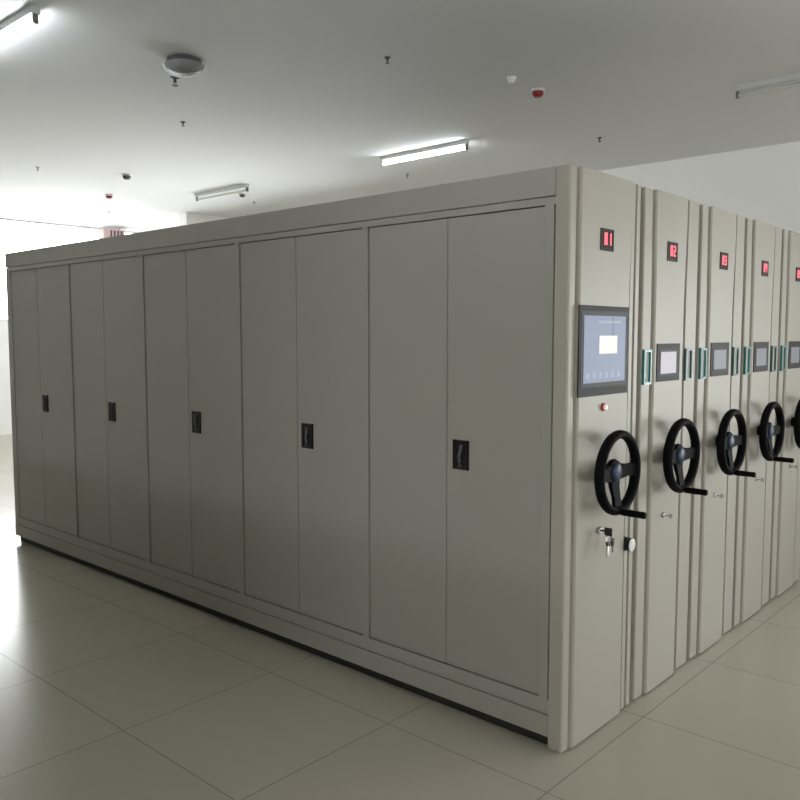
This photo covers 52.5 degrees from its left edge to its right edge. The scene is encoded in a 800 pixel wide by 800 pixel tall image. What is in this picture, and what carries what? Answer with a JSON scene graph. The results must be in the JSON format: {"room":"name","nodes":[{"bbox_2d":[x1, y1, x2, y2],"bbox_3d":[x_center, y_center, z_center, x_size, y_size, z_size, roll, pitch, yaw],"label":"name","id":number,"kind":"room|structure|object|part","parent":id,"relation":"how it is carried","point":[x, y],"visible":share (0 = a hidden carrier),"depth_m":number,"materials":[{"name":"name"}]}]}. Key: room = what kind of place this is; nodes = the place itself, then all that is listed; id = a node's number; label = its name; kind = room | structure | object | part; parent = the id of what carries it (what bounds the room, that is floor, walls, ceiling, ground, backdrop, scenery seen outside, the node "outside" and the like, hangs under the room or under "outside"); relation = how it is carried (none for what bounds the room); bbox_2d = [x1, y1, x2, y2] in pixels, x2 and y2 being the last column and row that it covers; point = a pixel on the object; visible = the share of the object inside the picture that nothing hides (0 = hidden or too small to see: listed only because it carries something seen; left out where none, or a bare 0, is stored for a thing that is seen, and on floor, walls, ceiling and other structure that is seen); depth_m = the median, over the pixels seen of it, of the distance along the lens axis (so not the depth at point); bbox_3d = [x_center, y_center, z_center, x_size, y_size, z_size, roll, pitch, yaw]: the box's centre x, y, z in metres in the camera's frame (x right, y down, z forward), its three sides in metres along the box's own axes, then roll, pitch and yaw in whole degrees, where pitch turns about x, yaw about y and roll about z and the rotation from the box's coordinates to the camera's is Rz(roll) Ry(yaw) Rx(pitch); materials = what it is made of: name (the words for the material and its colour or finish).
{"room":"archive storage room","nodes":[
{"label":"archive storage room","id":0,"kind":"room"},
{"bbox_2d":[0,320,11,434],"bbox_3d":[-9.851,-0.953,10.262,0.200,3.630,15.640,4,6,42],"label":"wall","id":1,"kind":"structure","parent":0,"point":[5,394],"depth_m":13.71,"materials":[{"name":"white paint"}]},
{"bbox_2d":[0,218,137,319],"bbox_3d":[-6.245,-2.236,14.191,0.080,1.700,4.640,4,6,42],"label":"window","id":2,"kind":"structure","parent":1,"relation":"in","point":[0,218],"depth_m":14.21,"materials":[{"name":"white"}]},
{"bbox_2d":[179,212,226,225],"bbox_3d":[-2.997,-1.224,13.652,0.200,3.630,1.420,4,6,42],"label":"wall","id":3,"kind":"structure","parent":0,"point":[186,218],"depth_m":13.04,"materials":[{"name":"white paint"}]},
{"bbox_2d":[0,0,799,232],"bbox_3d":[-2.148,-2.285,3.220,20.900,0.150,16.040,4,6,42],"label":"ceiling","id":4,"kind":"structure","parent":0,"point":[299,103],"depth_m":6.51,"materials":[{"name":"white paint"}]},
{"bbox_2d":[0,5,39,42],"bbox_3d":[-2.611,-2.321,5.224,1.200,0.098,0.060,4,6,42],"label":"tube light","id":5,"kind":"object","parent":4,"relation":"attached to","point":[28,16],"visible":1,"depth_m":4.94,"materials":[{"name":"grey plastic"}]},
{"bbox_2d":[105,194,112,198],"bbox_3d":[-4.053,-2.829,11.307,0.110,0.058,0.110,4,6,42],"label":"smoke detector","id":6,"kind":"object","parent":4,"relation":"attached to","point":[108,196],"visible":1,"depth_m":11.27,"materials":[{"name":"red plastic"}]},
{"bbox_2d":[99,228,124,238],"bbox_3d":[-5.279,-3.044,14.887,0.184,0.200,0.420,4,6,42],"label":"box","id":7,"kind":"object","parent":4,"relation":"hanging from","point":[103,233],"visible":0.72,"depth_m":14.77,"materials":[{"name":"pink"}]},
{"bbox_2d":[122,173,131,179],"bbox_3d":[-3.324,-2.712,9.878,0.120,0.063,0.120,4,6,42],"label":"smoke detector","id":8,"kind":"object","parent":4,"relation":"attached to","point":[125,176],"visible":1,"depth_m":9.84,"materials":[{"name":"white plastic"}]},
{"bbox_2d":[170,76,179,86],"bbox_3d":[-1.705,-2.412,6.154,0.069,0.066,0.069,4,6,42],"label":"sprinkler","id":9,"kind":"object","parent":4,"relation":"attached to","point":[174,78],"visible":0.95,"depth_m":6.14,"materials":[{"name":"grey metal"}]},
{"bbox_2d":[162,55,205,78],"bbox_3d":[-1.528,-2.347,5.757,0.276,0.132,0.276,4,6,42],"label":"ceiling fitting","id":10,"kind":"object","parent":4,"relation":"attached to","point":[180,66],"visible":1,"depth_m":5.69,"materials":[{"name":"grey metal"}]},
{"bbox_2d":[195,184,248,200],"bbox_3d":[-2.393,-2.773,10.869,1.140,0.098,0.060,4,6,42],"label":"tube light","id":11,"kind":"object","parent":4,"relation":"attached to","point":[242,186],"visible":1,"depth_m":10.81,"materials":[{"name":"grey plastic"}]},
{"bbox_2d":[384,56,390,63],"bbox_3d":[-0.088,-2.388,5.711,0.045,0.043,0.045,4,6,42],"label":"sprinkler","id":12,"kind":"object","parent":4,"relation":"attached to","point":[387,58],"visible":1,"depth_m":5.70,"materials":[{"name":"grey metal"}]},
{"bbox_2d":[380,139,468,165],"bbox_3d":[0.238,-2.585,8.515,1.170,0.098,0.060,4,6,42],"label":"tube light","id":13,"kind":"object","parent":4,"relation":"attached to","point":[465,142],"visible":1,"depth_m":8.47,"materials":[{"name":"grey plastic"}]},
{"bbox_2d":[507,76,515,83],"bbox_3d":[0.844,-2.421,6.149,0.072,0.048,0.072,4,6,42],"label":"smoke detector","id":14,"kind":"object","parent":4,"relation":"attached to","point":[511,79],"visible":1,"depth_m":6.13,"materials":[{"name":"white plastic"}]},
{"bbox_2d":[531,87,544,97],"bbox_3d":[1.097,-2.438,6.460,0.110,0.063,0.110,4,6,42],"label":"fire alarm","id":15,"kind":"object","parent":4,"relation":"attached to","point":[537,92],"visible":1,"depth_m":6.43,"materials":[{"name":"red plastic"}]},
{"bbox_2d":[735,72,799,98],"bbox_3d":[3.074,-2.382,5.979,1.170,0.098,0.060,4,6,42],"label":"tube light","id":16,"kind":"object","parent":4,"relation":"attached to","point":[793,77],"visible":1,"depth_m":6.19,"materials":[{"name":"grey plastic"}]},
{"bbox_2d":[0,434,799,799],"bbox_3d":[-2.148,1.468,3.521,20.900,0.120,16.040,4,6,42],"label":"floor","id":17,"kind":"structure","parent":0,"point":[112,688],"depth_m":3.60,"materials":[{"name":"beige tile"}]},
{"bbox_2d":[5,164,646,752],"bbox_3d":[-0.961,0.118,5.030,5.314,2.330,0.652,4,6,42],"label":"shelving rack","id":18,"kind":"object","parent":17,"relation":"on","point":[387,437],"visible":1,"depth_m":3.85,"materials":[{"name":"beige metal"}]},
{"bbox_3d":[-2.919,-0.024,6.377,0.466,1.970,0.012,4,6,42],"label":"door","id":19,"kind":"part","parent":18,"relation":"part of","materials":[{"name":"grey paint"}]},
{"bbox_3d":[-2.693,0.026,6.158,0.084,0.128,0.022,4,6,42],"label":"recessed handle","id":20,"kind":"part","parent":18,"relation":"part of","materials":[{"name":"black plastic"}]},
{"bbox_3d":[-2.563,0.001,6.059,0.482,1.970,0.012,4,6,42],"label":"door","id":21,"kind":"part","parent":18,"relation":"part of","materials":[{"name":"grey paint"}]},
{"bbox_3d":[-2.177,0.029,5.713,0.460,1.970,0.012,4,6,42],"label":"door","id":22,"kind":"part","parent":18,"relation":"part of","materials":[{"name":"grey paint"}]},
{"bbox_3d":[-1.954,0.079,5.497,0.084,0.128,0.022,4,6,42],"label":"recessed handle","id":23,"kind":"part","parent":18,"relation":"part of","materials":[{"name":"black plastic"}]},
{"bbox_3d":[-1.826,0.054,5.399,0.475,1.970,0.012,4,6,42],"label":"door","id":24,"kind":"part","parent":18,"relation":"part of","materials":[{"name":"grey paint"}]},
{"bbox_3d":[-1.442,0.082,5.055,0.463,1.970,0.012,4,6,42],"label":"door","id":25,"kind":"part","parent":18,"relation":"part of","materials":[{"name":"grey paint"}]},
{"bbox_3d":[-1.217,0.132,4.838,0.084,0.128,0.022,4,6,42],"label":"recessed handle","id":26,"kind":"part","parent":18,"relation":"part of","materials":[{"name":"black plastic"}]},
{"bbox_3d":[-1.089,0.107,4.739,0.478,1.970,0.012,4,6,42],"label":"door","id":27,"kind":"part","parent":18,"relation":"part of","materials":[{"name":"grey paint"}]},
{"bbox_3d":[-0.704,0.135,4.395,0.460,1.970,0.012,4,6,42],"label":"door","id":28,"kind":"part","parent":18,"relation":"part of","materials":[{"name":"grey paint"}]},
{"bbox_3d":[-0.480,0.185,4.179,0.084,0.128,0.022,4,6,42],"label":"recessed handle","id":29,"kind":"part","parent":18,"relation":"part of","materials":[{"name":"black plastic"}]},
{"bbox_3d":[-0.353,0.160,4.081,0.475,1.970,0.012,4,6,42],"label":"door","id":30,"kind":"part","parent":18,"relation":"part of","materials":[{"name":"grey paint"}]},
{"bbox_3d":[0.034,0.187,3.735,0.468,1.970,0.012,4,6,42],"label":"door","id":31,"kind":"part","parent":18,"relation":"part of","materials":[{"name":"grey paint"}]},
{"bbox_3d":[0.261,0.238,3.516,0.084,0.128,0.022,4,6,42],"label":"recessed handle","id":32,"kind":"part","parent":18,"relation":"part of","materials":[{"name":"black plastic"}]},
{"bbox_3d":[0.391,0.213,3.416,0.484,1.970,0.012,4,6,42],"label":"door","id":33,"kind":"part","parent":18,"relation":"part of","materials":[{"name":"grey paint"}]},
{"bbox_3d":[0.830,0.243,3.411,0.075,2.322,0.600,4,6,42],"label":"panel","id":34,"kind":"part","parent":18,"relation":"part of","materials":[{"name":"beige metal"}]},
{"bbox_2d":[597,526,614,556],"bbox_3d":[0.846,0.583,3.356,0.066,0.116,0.060,4,6,42],"label":"keys","id":35,"kind":"object","parent":18,"relation":"attached to","point":[601,531],"depth_m":3.36,"materials":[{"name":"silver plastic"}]},
{"bbox_3d":[1.000,0.635,3.574,0.042,0.062,0.062,4,6,42],"label":"rotary knob","id":36,"kind":"part","parent":18,"relation":"part of","materials":[{"name":"black plastic"}]},
{"bbox_3d":[1.018,0.636,3.558,0.008,0.058,0.058,4,6,42],"label":"knob","id":37,"kind":"part","parent":18,"relation":"part of","materials":[{"name":"white plastic"}]},
{"bbox_3d":[0.932,0.459,3.280,0.129,0.029,0.029,4,6,42],"label":"crank handle","id":38,"kind":"part","parent":18,"relation":"part of","materials":[{"name":"black plastic"}]},
{"bbox_2d":[629,187,707,699],"bbox_3d":[-0.529,0.079,5.510,5.314,2.330,0.639,4,6,42],"label":"shelving rack","id":39,"kind":"object","parent":17,"relation":"on","point":[667,439],"visible":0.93,"depth_m":3.79,"materials":[{"name":"beige metal"}]},
{"bbox_3d":[1.357,0.421,3.751,0.129,0.029,0.029,4,6,42],"label":"crank handle","id":40,"kind":"part","parent":39,"relation":"part of","materials":[{"name":"black plastic"}]},
{"bbox_2d":[686,204,755,658],"bbox_3d":[-0.102,0.041,5.984,5.314,2.330,0.639,4,6,42],"label":"shelving rack","id":41,"kind":"object","parent":17,"relation":"on","point":[721,427],"visible":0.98,"depth_m":4.26,"materials":[{"name":"beige metal"}]},
{"bbox_3d":[1.784,0.383,4.226,0.129,0.029,0.029,4,6,42],"label":"crank handle","id":42,"kind":"part","parent":41,"relation":"part of","materials":[{"name":"black plastic"}]},
{"bbox_2d":[732,218,793,625],"bbox_3d":[0.326,0.003,6.459,5.314,2.330,0.639,4,6,42],"label":"shelving rack","id":43,"kind":"object","parent":17,"relation":"on","point":[758,405],"visible":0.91,"depth_m":4.74,"materials":[{"name":"beige metal"}]},
{"bbox_3d":[2.212,0.345,4.701,0.129,0.029,0.029,4,6,42],"label":"crank handle","id":44,"kind":"part","parent":43,"relation":"part of","materials":[{"name":"black plastic"}]},
{"bbox_2d":[769,229,799,598],"bbox_3d":[0.753,-0.035,6.934,5.314,2.330,0.639,4,6,42],"label":"shelving rack","id":45,"kind":"object","parent":17,"relation":"on","point":[785,521],"visible":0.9,"depth_m":5.18,"materials":[{"name":"beige metal"}]},
{"bbox_2d":[600,141,799,232],"bbox_3d":[3.141,-0.872,9.247,20.900,3.630,0.200,4,6,42],"label":"wall","id":46,"kind":"structure","parent":0,"point":[762,184],"depth_m":8.59,"materials":[{"name":"white paint"}]}
]}

